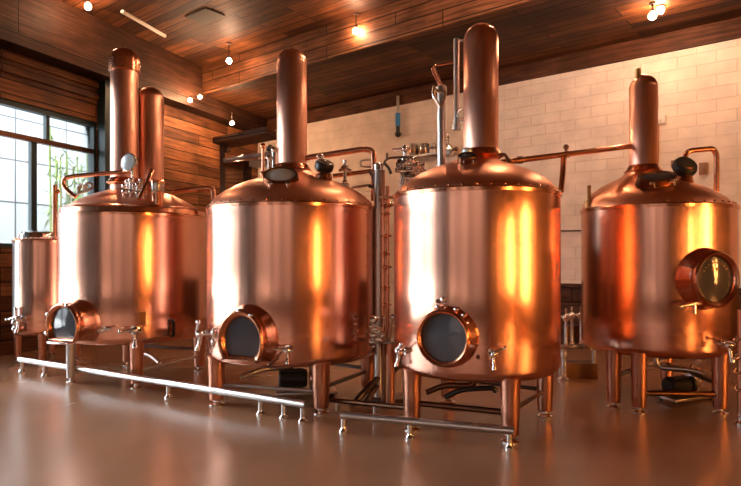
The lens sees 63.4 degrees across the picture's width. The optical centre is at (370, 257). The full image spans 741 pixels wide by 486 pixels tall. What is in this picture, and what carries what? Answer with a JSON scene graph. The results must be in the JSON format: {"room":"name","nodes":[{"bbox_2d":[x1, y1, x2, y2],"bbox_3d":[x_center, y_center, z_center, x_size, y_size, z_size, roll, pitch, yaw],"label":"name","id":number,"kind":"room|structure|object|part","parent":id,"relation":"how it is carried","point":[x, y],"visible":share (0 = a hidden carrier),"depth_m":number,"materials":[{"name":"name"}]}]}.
{"room":"processing plant","nodes":[
{"label":"processing plant","id":0,"kind":"room"},
{"bbox_2d":[0,48,257,355],"bbox_3d":[-7.831,-1.425,5.760,0.252,6.050,24.617,0,0,22],"label":"wall","id":1,"kind":"structure","parent":0,"point":[191,156],"depth_m":13.38,"materials":[{"name":"brown wood"}]},
{"bbox_2d":[0,98,95,246],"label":"window","id":2,"kind":"structure","parent":1,"relation":"in","point":[88,128],"depth_m":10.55,"materials":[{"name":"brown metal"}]},
{"bbox_3d":[-5.854,-1.405,10.589,0.012,2.450,2.365,0,0,22],"label":"pane","id":3,"kind":"part","parent":2,"relation":"part of","materials":[{"name":"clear glass"}]},
{"bbox_2d":[0,51,98,88],"bbox_3d":[-5.787,-3.325,10.393,0.051,0.090,2.808,0,0,22],"label":"trim","id":4,"kind":"structure","parent":1,"relation":"attached to","point":[4,55],"depth_m":10.57,"materials":[{"name":"brown wood"}]},
{"bbox_2d":[0,64,98,99],"bbox_3d":[-5.787,-3.105,10.393,0.051,0.090,2.808,0,0,22],"label":"trim","id":5,"kind":"structure","parent":1,"relation":"attached to","point":[3,68],"depth_m":10.57,"materials":[{"name":"brown wood"}]},
{"bbox_2d":[97,80,109,191],"bbox_3d":[-5.073,-0.915,11.932,0.200,5.030,0.713,0,0,22],"label":"trim","id":6,"kind":"structure","parent":1,"relation":"attached to","point":[103,104],"depth_m":11.61,"materials":[{"name":"black metal"}]},
{"bbox_2d":[202,0,536,93],"bbox_3d":[1.212,-4.133,9.866,15.616,0.635,0.061,0,0,39],"label":"ceiling beam","id":7,"kind":"structure","parent":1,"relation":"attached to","point":[402,19],"depth_m":11.01,"materials":[{"name":"brown wood"}]},
{"bbox_2d":[60,0,401,66],"bbox_3d":[-1.642,-4.525,5.790,22.085,0.150,23.380,0,0,0],"label":"ceiling","id":8,"kind":"structure","parent":0,"point":[248,25],"depth_m":11.24,"materials":[{"name":"brown wood"}]},
{"bbox_2d":[85,0,90,9],"bbox_3d":[-4.803,-4.335,10.200,0.110,0.230,0.110,0,0,0],"label":"pendant bulb","id":9,"kind":"object","parent":8,"relation":"hanging from","point":[87,5],"visible":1,"depth_m":10.17,"materials":[{"name":"glass"}]},
{"bbox_2d":[0,0,266,130],"bbox_3d":[-7.530,-3.940,5.611,0.420,1.020,24.167,0,0,22],"label":"ceiling beam","id":10,"kind":"structure","parent":8,"relation":"attached to","point":[56,33],"depth_m":11.10,"materials":[{"name":"brown wood"}]},
{"bbox_2d":[120,10,165,37],"bbox_3d":[-4.273,-4.420,11.350,0.070,0.070,1.253,0,0,17],"label":"batten","id":11,"kind":"object","parent":8,"relation":"attached to","point":[127,14],"visible":1,"depth_m":11.28,"materials":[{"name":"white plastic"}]},
{"bbox_2d":[185,7,224,23],"bbox_3d":[-3.034,-4.438,11.000,0.620,0.024,0.420,0,0,39],"label":"ceiling hatch","id":12,"kind":"object","parent":8,"relation":"attached to","point":[205,15],"visible":1,"depth_m":10.95,"materials":[{"name":"beige wood"}]},
{"bbox_2d":[226,42,231,63],"bbox_3d":[-2.924,-4.233,12.400,0.110,0.434,0.110,0,0,0],"label":"pendant bulb","id":13,"kind":"object","parent":8,"relation":"hanging from","point":[228,60],"visible":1,"depth_m":12.37,"materials":[{"name":"glass"}]},
{"bbox_2d":[353,13,358,33],"bbox_3d":[-0.263,-4.259,10.900,0.110,0.381,0.110,0,0,0],"label":"pendant bulb","id":14,"kind":"object","parent":8,"relation":"hanging from","point":[355,30],"visible":1,"depth_m":10.88,"materials":[{"name":"glass"}]},
{"bbox_3d":[-0.263,-4.127,10.900,0.110,0.116,0.110,0,0,0],"label":"glass bulb","id":15,"kind":"part","parent":14,"relation":"part of","materials":[{"name":"white glass"}]},
{"bbox_2d":[0,326,740,485],"bbox_3d":[-1.642,1.675,5.790,22.085,0.150,23.380,0,0,0],"label":"floor","id":16,"kind":"structure","parent":0,"point":[93,430],"depth_m":5.38,"materials":[{"name":"concrete"}]},
{"bbox_2d":[5,185,79,361],"bbox_3d":[-5.060,0.231,9.330,0.978,2.738,1.117,0,0,0],"label":"tank","id":17,"kind":"object","parent":16,"relation":"on","point":[34,252],"visible":0.61,"depth_m":8.96,"materials":[{"name":"orange metal"}]},
{"bbox_3d":[-5.461,1.335,9.293,0.119,0.410,0.119,0,0,0],"label":"leg","id":18,"kind":"part","parent":17,"relation":"part of","materials":[{"name":"orange metal"}]},
{"bbox_3d":[-5.194,-0.352,9.400,0.600,0.165,0.600,0,0,0],"label":"lid","id":19,"kind":"part","parent":17,"relation":"part of","materials":[{"name":"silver metal"}]},
{"bbox_3d":[-4.932,1.335,9.005,0.119,0.410,0.119,0,0,0],"label":"leg","id":20,"kind":"part","parent":17,"relation":"part of","materials":[{"name":"orange metal"}]},
{"bbox_3d":[-5.202,1.335,9.790,0.119,0.410,0.119,0,0,0],"label":"leg","id":21,"kind":"part","parent":17,"relation":"part of","materials":[{"name":"orange metal"}]},
{"bbox_3d":[-4.670,1.335,9.542,0.119,0.410,0.119,0,0,0],"label":"leg","id":22,"kind":"part","parent":17,"relation":"part of","materials":[{"name":"orange metal"}]},
{"bbox_2d":[44,47,215,388],"bbox_3d":[-3.141,-0.607,8.141,2.019,4.413,2.057,0,0,-16],"label":"tank","id":23,"kind":"object","parent":16,"relation":"on","point":[132,253],"visible":0.99,"depth_m":7.51,"materials":[{"name":"orange metal"}]},
{"bbox_3d":[-3.672,1.004,7.125,0.300,0.025,0.160,0,0,23],"label":"door sill","id":24,"kind":"part","parent":23,"relation":"part of","materials":[{"name":"silver metal"}]},
{"bbox_3d":[-3.657,0.760,7.162,0.543,0.457,0.100,0,0,23],"label":"manway frame","id":25,"kind":"part","parent":23,"relation":"part of","materials":[{"name":"orange metal"}]},
{"bbox_3d":[-3.658,0.772,7.159,0.426,0.359,0.017,0,0,23],"label":"sight glass","id":26,"kind":"part","parent":23,"relation":"part of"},
{"bbox_3d":[-3.856,1.280,7.721,0.130,0.520,0.130,0,0,0],"label":"leg","id":27,"kind":"part","parent":23,"relation":"part of","materials":[{"name":"metal"}]},
{"bbox_3d":[-2.914,0.873,7.176,0.210,0.070,0.063,0,0,-21],"label":"valve handle","id":28,"kind":"part","parent":23,"relation":"part of","materials":[{"name":"silver metal"}]},
{"bbox_3d":[-3.622,1.280,8.956,0.184,0.520,0.184,0,0,0],"label":"leg","id":29,"kind":"part","parent":23,"relation":"part of","materials":[{"name":"orange metal"}]},
{"bbox_3d":[-2.885,1.280,7.412,0.184,0.520,0.184,0,0,0],"label":"leg","id":30,"kind":"part","parent":23,"relation":"part of","materials":[{"name":"orange metal"}]},
{"bbox_3d":[-2.796,0.736,7.359,0.075,0.160,0.012,0,0,-27],"label":"name plate","id":31,"kind":"part","parent":23,"relation":"part of","materials":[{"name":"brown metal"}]},
{"bbox_3d":[-2.705,-0.975,7.620,0.176,0.055,0.176,0,0,0],"label":"tube lid","id":32,"kind":"part","parent":23,"relation":"part of","materials":[{"name":"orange metal"}]},
{"bbox_2d":[150,183,164,191],"bbox_3d":[-2.705,-0.900,7.620,0.170,0.115,0.170,0,0,0],"label":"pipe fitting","id":33,"kind":"object","parent":23,"relation":"on","point":[154,187],"depth_m":7.55,"materials":[{"name":"metal"}]},
{"bbox_3d":[-2.444,1.280,8.562,0.184,0.520,0.184,0,0,0],"label":"leg","id":34,"kind":"part","parent":23,"relation":"part of","materials":[{"name":"orange metal"}]},
{"bbox_2d":[17,357,307,422],"bbox_3d":[-2.783,1.495,7.149,5.053,0.209,0.093,0,0,31],"label":"rail","id":35,"kind":"object","parent":16,"relation":"on","point":[283,401],"visible":1,"depth_m":6.67,"materials":[{"name":"metal"}]},
{"bbox_3d":[-2.310,1.506,6.862,0.050,0.128,0.050,0,0,0],"label":"post","id":36,"kind":"part","parent":35,"relation":"part of","materials":[{"name":"metal"}]},
{"bbox_3d":[-1.124,1.506,6.141,0.050,0.128,0.050,0,0,0],"label":"post","id":37,"kind":"part","parent":35,"relation":"part of","materials":[{"name":"metal"}]},
{"bbox_3d":[-0.865,1.506,5.984,0.050,0.128,0.050,0,0,0],"label":"post","id":38,"kind":"part","parent":35,"relation":"part of","materials":[{"name":"metal"}]},
{"bbox_3d":[-0.662,1.506,5.861,0.050,0.128,0.050,0,0,0],"label":"post","id":39,"kind":"part","parent":35,"relation":"part of","materials":[{"name":"metal"}]},
{"bbox_2d":[213,126,276,192],"bbox_3d":[-2.382,-0.439,12.147,1.640,4.079,0.952,0,0,33],"label":"rack","id":40,"kind":"object","parent":16,"relation":"on","point":[236,170],"visible":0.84,"depth_m":12.24,"materials":[{"name":"wood"}]},
{"bbox_3d":[-3.059,-0.357,12.400,0.110,3.915,0.110,0,0,-14],"label":"post","id":41,"kind":"part","parent":40,"relation":"part of","materials":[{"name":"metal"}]},
{"bbox_3d":[-2.812,-0.300,12.450,0.420,3.200,0.060,0,0,-14],"label":"panel","id":42,"kind":"part","parent":40,"relation":"part of","materials":[{"name":"brown wood"}]},
{"bbox_3d":[-2.487,-2.049,12.150,1.084,0.188,0.087,0,0,16],"label":"rail","id":43,"kind":"part","parent":40,"relation":"part of","materials":[{"name":"metal"}]},
{"bbox_3d":[-2.542,-0.182,12.400,0.160,3.563,0.160,0,0,-14],"label":"post","id":44,"kind":"part","parent":40,"relation":"part of","materials":[{"name":"black metal"}]},
{"bbox_2d":[195,48,384,414],"bbox_3d":[-0.874,-0.421,6.912,2.058,4.042,2.153,0,0,0],"label":"tank","id":45,"kind":"object","parent":16,"relation":"on","point":[290,247],"visible":0.86,"depth_m":6.18,"materials":[{"name":"orange metal"}]},
{"bbox_3d":[-1.867,0.756,6.498,0.054,0.172,0.077,0,0,-25],"label":"valve handle","id":46,"kind":"part","parent":45,"relation":"part of","materials":[{"name":"silver metal"}]},
{"bbox_3d":[-1.679,1.302,6.552,0.203,0.475,0.203,0,0,0],"label":"leg","id":47,"kind":"part","parent":45,"relation":"part of","materials":[{"name":"orange metal"}]},
{"bbox_3d":[-1.278,0.763,5.950,0.522,0.508,0.082,0,0,20],"label":"manway frame","id":48,"kind":"part","parent":45,"relation":"part of","materials":[{"name":"orange metal"}]},
{"bbox_3d":[-1.276,0.778,5.955,0.395,0.384,0.017,0,0,20],"label":"sight glass","id":49,"kind":"part","parent":45,"relation":"part of","materials":[{"name":"grey glass"}]},
{"bbox_3d":[-0.952,-0.874,6.334,0.318,0.164,0.139,0,0,0],"label":"hatch pane","id":50,"kind":"part","parent":45,"relation":"part of","materials":[{"name":"grey glass"}]},
{"bbox_3d":[-0.883,0.903,5.935,0.142,0.038,0.043,0,0,-4],"label":"valve handle","id":51,"kind":"part","parent":45,"relation":"part of","materials":[{"name":"silver metal"}]},
{"bbox_3d":[-0.510,1.302,6.195,0.203,0.475,0.203,0,0,0],"label":"leg","id":52,"kind":"part","parent":45,"relation":"part of","materials":[{"name":"orange metal"}]},
{"bbox_2d":[314,158,333,180],"bbox_3d":[-0.518,-0.977,6.715,0.217,0.288,0.216,0,0,0],"label":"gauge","id":53,"kind":"object","parent":45,"relation":"on","point":[324,167],"depth_m":6.64,"materials":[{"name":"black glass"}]},
{"bbox_3d":[-0.027,1.302,7.186,0.203,0.475,0.203,0,0,0],"label":"leg","id":54,"kind":"part","parent":45,"relation":"part of","materials":[{"name":"orange metal"}]},
{"bbox_3d":[0.130,0.725,6.662,0.054,0.172,0.076,0,0,19],"label":"valve handle","id":55,"kind":"part","parent":45,"relation":"part of","materials":[{"name":"metal"}]},
{"bbox_2d":[276,367,336,396],"bbox_3d":[-0.750,1.360,7.000,0.700,0.480,0.300,0,0,-9],"label":"pump","id":56,"kind":"object","parent":16,"relation":"on","point":[293,377],"visible":0.67,"depth_m":6.89,"materials":[{"name":"metal"}]},
{"bbox_3d":[-0.903,1.400,6.977,0.330,0.234,0.234,0,0,-9],"label":"motor","id":57,"kind":"part","parent":56,"relation":"part of","materials":[{"name":"black metal"}]},
{"bbox_3d":[-0.750,1.550,7.000,0.700,0.030,0.300,0,0,-9],"label":"plate","id":58,"kind":"part","parent":56,"relation":"part of","materials":[{"name":"metal"}]},
{"bbox_2d":[330,398,403,413],"bbox_3d":[0.001,1.508,6.025,1.000,0.184,0.051,0,0,33],"label":"pipe","id":59,"kind":"object","parent":16,"relation":"on","point":[336,401],"visible":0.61,"depth_m":6.03,"materials":[{"name":"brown metal"}]},
{"bbox_2d":[352,145,425,405],"bbox_3d":[0.212,0.165,6.695,0.656,2.910,0.789,0,0,24],"label":"pipes","id":60,"kind":"object","parent":16,"relation":"on","point":[381,387],"visible":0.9,"depth_m":6.71,"materials":[{"name":"metal"}]},
{"bbox_3d":[0.145,1.257,6.450,0.068,0.686,0.068,0,0,0],"label":"post","id":61,"kind":"part","parent":60,"relation":"part of","materials":[{"name":"brown metal"}]},
{"bbox_2d":[376,338,393,343],"bbox_3d":[0.199,0.903,6.510,0.330,0.030,0.320,0,0,0],"label":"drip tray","id":62,"kind":"object","parent":60,"relation":"on","point":[383,340],"depth_m":6.42,"materials":[{"name":"metal"}]},
{"bbox_3d":[0.160,1.580,6.770,0.420,0.040,0.300,0,0,0],"label":"plate","id":63,"kind":"part","parent":60,"relation":"part of","materials":[{"name":"metal"}]},
{"bbox_3d":[0.195,-0.675,6.690,0.190,0.030,0.050,0,0,0],"label":"bracket arm","id":64,"kind":"part","parent":60,"relation":"part of","materials":[{"name":"orange metal"}]},
{"bbox_2d":[387,314,393,341],"bbox_3d":[0.222,0.745,6.413,0.115,0.301,0.069,0,0,36],"label":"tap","id":65,"kind":"object","parent":60,"relation":"on","point":[392,315],"depth_m":6.41,"materials":[{"name":"metal"}]},
{"bbox_3d":[0.210,1.257,6.450,0.100,0.686,0.100,0,0,0],"label":"post","id":66,"kind":"part","parent":60,"relation":"part of","materials":[{"name":"orange metal"}]},
{"bbox_3d":[0.317,-1.057,6.763,0.395,0.248,0.114,0,0,-13],"label":"arm","id":67,"kind":"part","parent":60,"relation":"part of","materials":[{"name":"metal"}]},
{"bbox_2d":[339,411,513,449],"bbox_3d":[0.457,1.505,5.272,1.575,0.191,0.083,0,0,19],"label":"rail","id":68,"kind":"object","parent":16,"relation":"on","point":[409,421],"visible":1,"depth_m":5.24,"materials":[{"name":"metal"}]},
{"bbox_3d":[-0.249,1.513,5.513,0.045,0.114,0.045,0,0,0],"label":"post","id":69,"kind":"part","parent":68,"relation":"part of","materials":[{"name":"metal"}]},
{"bbox_3d":[0.347,1.513,5.310,0.045,0.114,0.045,0,0,0],"label":"post","id":70,"kind":"part","parent":68,"relation":"part of","materials":[{"name":"metal"}]},
{"bbox_3d":[0.465,1.445,5.270,1.555,0.071,0.072,0,0,19],"label":"rail","id":71,"kind":"part","parent":68,"relation":"part of","materials":[{"name":"metal"}]},
{"bbox_3d":[1.164,1.513,5.032,0.045,0.114,0.045,0,0,0],"label":"post","id":72,"kind":"part","parent":68,"relation":"part of","materials":[{"name":"metal"}]},
{"bbox_2d":[393,23,561,443],"bbox_3d":[1.050,-0.366,5.901,1.665,3.932,1.743,0,0,0],"label":"tank","id":73,"kind":"object","parent":16,"relation":"on","point":[477,234],"visible":0.98,"depth_m":5.27,"materials":[{"name":"orange metal"}]},
{"bbox_3d":[0.389,1.288,5.604,0.190,0.505,0.190,0,0,0],"label":"leg","id":74,"kind":"part","parent":73,"relation":"part of","materials":[{"name":"orange metal"}]},
{"bbox_3d":[0.626,0.687,5.165,0.491,0.502,0.070,0,0,28],"label":"manway frame","id":75,"kind":"part","parent":73,"relation":"part of","materials":[{"name":"orange metal"}]},
{"bbox_3d":[0.631,0.687,5.175,0.404,0.413,0.017,0,0,28],"label":"sight glass","id":76,"kind":"part","parent":73,"relation":"part of","materials":[{"name":"grey glass"}]},
{"bbox_3d":[0.862,1.288,6.666,0.190,0.505,0.190,0,0,0],"label":"leg","id":77,"kind":"part","parent":73,"relation":"part of","materials":[{"name":"orange metal"}]},
{"bbox_3d":[0.934,-1.479,6.160,0.098,0.117,0.018,0,0,0],"label":"ring handle","id":78,"kind":"part","parent":73,"relation":"part of","materials":[{"name":"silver metal"}]},
{"bbox_2d":[461,147,472,152],"bbox_3d":[0.930,-0.997,5.774,0.120,0.136,0.126,0,0,0],"label":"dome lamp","id":79,"kind":"object","parent":73,"relation":"attached to","point":[467,149],"depth_m":5.73,"materials":[{"name":"metal"}]},
{"bbox_3d":[0.890,-0.932,5.521,0.151,0.068,0.078,0,0,0],"label":"hatch pane","id":80,"kind":"part","parent":73,"relation":"part of","materials":[{"name":"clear glass"}]},
{"bbox_3d":[0.930,1.250,5.569,0.505,0.143,0.059,0,0,6],"label":"drain arm","id":81,"kind":"part","parent":73,"relation":"part of","materials":[{"name":"black metal"}]},
{"bbox_3d":[1.092,0.780,5.059,0.118,0.083,0.041,0,0,0],"label":"valve handle","id":82,"kind":"part","parent":73,"relation":"part of","materials":[{"name":"silver metal"}]},
{"bbox_3d":[1.219,1.288,5.234,0.190,0.505,0.190,0,0,0],"label":"leg","id":83,"kind":"part","parent":73,"relation":"part of","materials":[{"name":"orange metal"}]},
{"bbox_3d":[1.767,1.288,6.078,0.190,0.505,0.190,0,0,0],"label":"leg","id":84,"kind":"part","parent":73,"relation":"part of","materials":[{"name":"orange metal"}]},
{"bbox_2d":[501,144,631,192],"bbox_3d":[2.160,-0.979,6.302,1.888,0.640,0.312,0,0,-25],"label":"pipe","id":85,"kind":"object","parent":73,"relation":"attached to","point":[566,154],"visible":0.97,"depth_m":6.29,"materials":[{"name":"orange metal"}]},
{"bbox_3d":[2.085,-1.138,6.400,0.071,0.150,0.072,0,0,-25],"label":"bleed knob","id":86,"kind":"part","parent":85,"relation":"part of","materials":[{"name":"brown metal"}]},
{"bbox_2d":[557,307,597,381],"bbox_3d":[2.727,1.124,8.005,0.570,0.952,0.490,0,0,0],"label":"rack","id":87,"kind":"object","parent":16,"relation":"on","point":[569,369],"visible":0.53,"depth_m":7.95,"materials":[{"name":"metal"}]},
{"bbox_2d":[561,309,569,347],"bbox_3d":[2.590,0.932,8.000,0.100,0.515,0.200,0,0,0],"label":"tap","id":88,"kind":"object","parent":87,"relation":"on","point":[566,317],"depth_m":7.93,"materials":[{"name":"silver metal"}]},
{"bbox_3d":[2.801,1.026,8.100,0.400,0.240,0.030,0,0,0],"label":"plate","id":89,"kind":"part","parent":87,"relation":"part of","materials":[{"name":"brown metal"}]},
{"bbox_2d":[567,307,575,345],"bbox_3d":[2.670,0.906,8.000,0.100,0.515,0.200,0,0,0],"label":"tap","id":90,"kind":"object","parent":87,"relation":"on","point":[571,316],"depth_m":7.93,"materials":[{"name":"silver metal"}]},
{"bbox_3d":[2.760,1.380,8.000,0.500,0.440,0.060,0,0,0],"label":"rack frame","id":91,"kind":"part","parent":87,"relation":"part of","materials":[{"name":"metal"}]},
{"bbox_2d":[576,307,582,345],"bbox_3d":[2.789,0.906,8.000,0.100,0.515,0.200,0,0,0],"label":"tap","id":92,"kind":"object","parent":87,"relation":"on","point":[578,327],"depth_m":7.95,"materials":[{"name":"silver metal"}]},
{"bbox_2d":[580,68,739,414],"bbox_3d":[3.229,-0.269,6.701,1.637,3.738,1.824,0,0,0],"label":"tank","id":93,"kind":"object","parent":16,"relation":"on","point":[660,275],"visible":0.97,"depth_m":6.17,"materials":[{"name":"orange metal"}]},
{"bbox_3d":[2.607,1.258,6.438,0.177,0.565,0.177,0,0,0],"label":"leg","id":94,"kind":"part","parent":93,"relation":"part of","materials":[{"name":"orange metal"}]},
{"bbox_3d":[2.789,1.258,6.229,0.177,0.565,0.177,0,0,0],"label":"leg","id":95,"kind":"part","parent":93,"relation":"part of","materials":[{"name":"orange metal"}]},
{"bbox_3d":[2.991,-0.847,6.266,0.342,0.120,0.171,0,0,0],"label":"hatch pane","id":96,"kind":"part","parent":93,"relation":"part of","materials":[{"name":"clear glass"}]},
{"bbox_3d":[3.651,1.258,7.394,0.177,0.565,0.177,0,0,0],"label":"leg","id":97,"kind":"part","parent":93,"relation":"part of","materials":[{"name":"orange metal"}]},
{"bbox_2d":[671,156,697,182],"bbox_3d":[3.302,-0.936,6.414,0.396,0.320,0.288,0,0,0],"label":"lamp","id":98,"kind":"object","parent":93,"relation":"attached to","point":[685,168],"depth_m":6.37,"materials":[{"name":"black metal"}]},
{"bbox_3d":[3.370,0.208,5.866,0.385,0.443,0.017,0,0,-8],"label":"sight glass","id":99,"kind":"part","parent":93,"relation":"part of","materials":[{"name":"glass"}]},
{"bbox_3d":[3.371,0.208,5.862,0.491,0.564,0.085,0,0,-8],"label":"manway frame","id":100,"kind":"part","parent":93,"relation":"part of","materials":[{"name":"orange metal"}]},
{"bbox_3d":[3.598,1.258,6.172,0.177,0.565,0.177,0,0,0],"label":"leg","id":101,"kind":"part","parent":93,"relation":"part of","materials":[{"name":"orange metal"}]},
{"bbox_3d":[3.530,0.843,5.940,0.167,0.072,0.052,0,0,-23],"label":"valve handle","id":102,"kind":"part","parent":93,"relation":"part of","materials":[{"name":"silver metal"}]},
{"bbox_2d":[656,360,711,404],"bbox_3d":[3.550,1.384,6.750,0.630,0.431,0.270,0,0,-23],"label":"pump","id":103,"kind":"object","parent":16,"relation":"on","point":[685,382],"visible":0.78,"depth_m":6.64,"materials":[{"name":"metal"}]},
{"bbox_3d":[3.421,1.420,6.696,0.297,0.211,0.211,0,0,-23],"label":"motor","id":104,"kind":"part","parent":103,"relation":"part of","materials":[{"name":"black metal"}]},
{"bbox_3d":[3.550,1.555,6.750,0.630,0.030,0.270,0,0,-23],"label":"plate","id":105,"kind":"part","parent":103,"relation":"part of","materials":[{"name":"metal"}]},
{"bbox_2d":[688,360,701,372],"bbox_3d":[3.689,1.249,6.831,0.233,0.161,0.054,0,0,-36],"label":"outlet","id":106,"kind":"object","parent":103,"relation":"attached to","point":[698,362],"depth_m":6.81,"materials":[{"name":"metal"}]},
{"bbox_2d":[733,310,740,425],"bbox_3d":[3.546,1.050,5.750,0.127,1.100,0.127,0,0,22],"label":"stand","id":107,"kind":"object","parent":16,"relation":"on","point":[737,338],"visible":1,"depth_m":5.73,"materials":[{"name":"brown metal"}]},
{"bbox_2d":[206,0,740,118],"bbox_3d":[2.071,-4.140,10.933,15.616,0.620,2.680,0,0,39],"label":"ceiling","id":108,"kind":"structure","parent":0,"point":[537,30],"depth_m":10.66,"materials":[{"name":"brown wood"}]},
{"bbox_2d":[230,112,233,124],"bbox_3d":[-3.278,-3.300,14.200,0.090,0.300,0.090,0,0,0],"label":"pendant","id":109,"kind":"object","parent":108,"relation":"hanging from","point":[231,122],"visible":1,"depth_m":14.20,"materials":[{"name":"glass"}]},
{"bbox_2d":[649,2,655,19],"bbox_3d":[4.230,-3.703,9.000,0.110,0.255,0.110,0,0,0],"label":"pendant bulb","id":110,"kind":"object","parent":108,"relation":"hanging from","point":[652,15],"visible":1,"depth_m":8.97,"materials":[{"name":"glass"}]},
{"bbox_3d":[4.230,-3.633,9.000,0.110,0.116,0.110,0,0,0],"label":"glass bulb","id":111,"kind":"part","parent":110,"relation":"part of","materials":[{"name":"white glass"}]},
{"bbox_2d":[657,5,663,13],"bbox_3d":[4.398,-3.792,9.100,0.110,0.170,0.110,0,0,0],"label":"pendant bulb","id":112,"kind":"object","parent":108,"relation":"hanging from","point":[660,8],"visible":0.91,"depth_m":9.07,"materials":[{"name":"glass"}]},
{"bbox_2d":[258,38,740,326],"bbox_3d":[3.035,-1.425,12.051,16.116,6.050,0.252,0,0,39],"label":"wall","id":113,"kind":"structure","parent":0,"point":[699,88],"depth_m":11.20,"materials":[{"name":"paint"}]},
{"bbox_2d":[395,96,401,136],"bbox_3d":[0.641,-3.226,13.723,0.137,0.943,0.191,0,0,34],"label":"gauge","id":114,"kind":"object","parent":113,"relation":"attached to","point":[397,114],"visible":1,"depth_m":13.67,"materials":[{"name":"metal"}]},
{"bbox_3d":[0.626,-3.502,13.700,0.072,0.390,0.072,0,0,0],"label":"rod","id":115,"kind":"part","parent":114,"relation":"part of","materials":[{"name":"metal"}]},
{"bbox_2d":[395,152,436,159],"bbox_3d":[1.075,-2.197,13.313,1.200,0.193,0.240,0,0,39],"label":"wall shelf","id":116,"kind":"object","parent":113,"relation":"attached to","point":[435,153],"visible":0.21,"depth_m":13.19,"materials":[{"name":"wood"}]},
{"bbox_2d":[409,143,417,155],"bbox_3d":[0.960,-2.417,13.406,0.202,0.262,0.202,0,0,0],"label":"jar","id":117,"kind":"object","parent":116,"relation":"on","point":[413,147],"visible":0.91,"depth_m":13.32,"materials":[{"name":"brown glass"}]},
{"bbox_2d":[419,143,429,154],"bbox_3d":[1.190,-2.386,13.221,0.232,0.262,0.232,0,0,0],"label":"jar","id":118,"kind":"object","parent":116,"relation":"on","point":[424,148],"visible":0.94,"depth_m":13.12,"materials":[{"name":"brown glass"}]},
{"bbox_2d":[430,143,435,155],"bbox_3d":[1.363,-2.362,13.082,0.152,0.262,0.152,0,0,0],"label":"jar","id":119,"kind":"object","parent":116,"relation":"on","point":[432,145],"visible":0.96,"depth_m":13.02,"materials":[{"name":"clear glass"}]},
{"bbox_2d":[446,134,458,155],"bbox_3d":[1.677,-2.414,12.823,0.499,0.460,0.150,0,0,39],"label":"round gauge","id":120,"kind":"object","parent":113,"relation":"attached to","point":[450,149],"visible":0.7,"depth_m":12.76,"materials":[{"name":"silver metal"}]},
{"bbox_2d":[267,17,740,129],"bbox_3d":[2.899,-3.670,11.961,15.616,0.320,0.061,0,0,39],"label":"trim","id":121,"kind":"structure","parent":113,"relation":"attached to","point":[730,29],"depth_m":11.25,"materials":[{"name":"brown wood"}]},
{"bbox_2d":[561,230,580,231],"bbox_3d":[3.866,-0.509,11.182,0.787,0.043,0.030,0,0,39],"label":"cable","id":122,"kind":"object","parent":113,"relation":"attached to","point":[561,230],"visible":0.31,"depth_m":11.27,"materials":[{"name":"metal"}]},
{"bbox_2d":[561,283,740,356],"bbox_3d":[5.320,1.040,10.025,9.416,1.120,0.062,0,0,39],"label":"baseboard","id":123,"kind":"structure","parent":113,"relation":"attached to","point":[570,293],"depth_m":11.24,"materials":[{"name":"brown wood"}]},
{"bbox_2d":[658,124,658,163],"bbox_3d":[4.948,-1.741,10.325,0.036,1.138,0.036,0,0,0],"label":"conduit","id":124,"kind":"object","parent":113,"relation":"attached to","point":[658,124],"visible":0.34,"depth_m":10.31,"materials":[{"name":"orange metal"}]},
{"bbox_2d":[658,115,665,123],"bbox_3d":[4.964,-2.373,10.290,0.190,0.140,0.075,0,0,39],"label":"switch box","id":125,"kind":"object","parent":113,"relation":"attached to","point":[661,118],"visible":0.61,"depth_m":10.25,"materials":[{"name":"white plastic"}]},
{"bbox_2d":[699,162,707,174],"bbox_3d":[5.475,-1.470,9.878,0.120,0.200,0.075,0,0,39],"label":"switch box","id":126,"kind":"object","parent":113,"relation":"attached to","point":[703,167],"visible":1,"depth_m":9.86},
{"label":"outside","id":127,"kind":"structure","parent":0,"visible":0},
{"bbox_2d":[40,126,87,230],"bbox_3d":[-6.437,-0.494,13.241,1.371,4.590,1.461,0,0,0],"label":"bamboo","id":128,"kind":"object","parent":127,"point":[57,167],"visible":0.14,"depth_m":12.86,"materials":[{"name":"green plant"}]}
]}

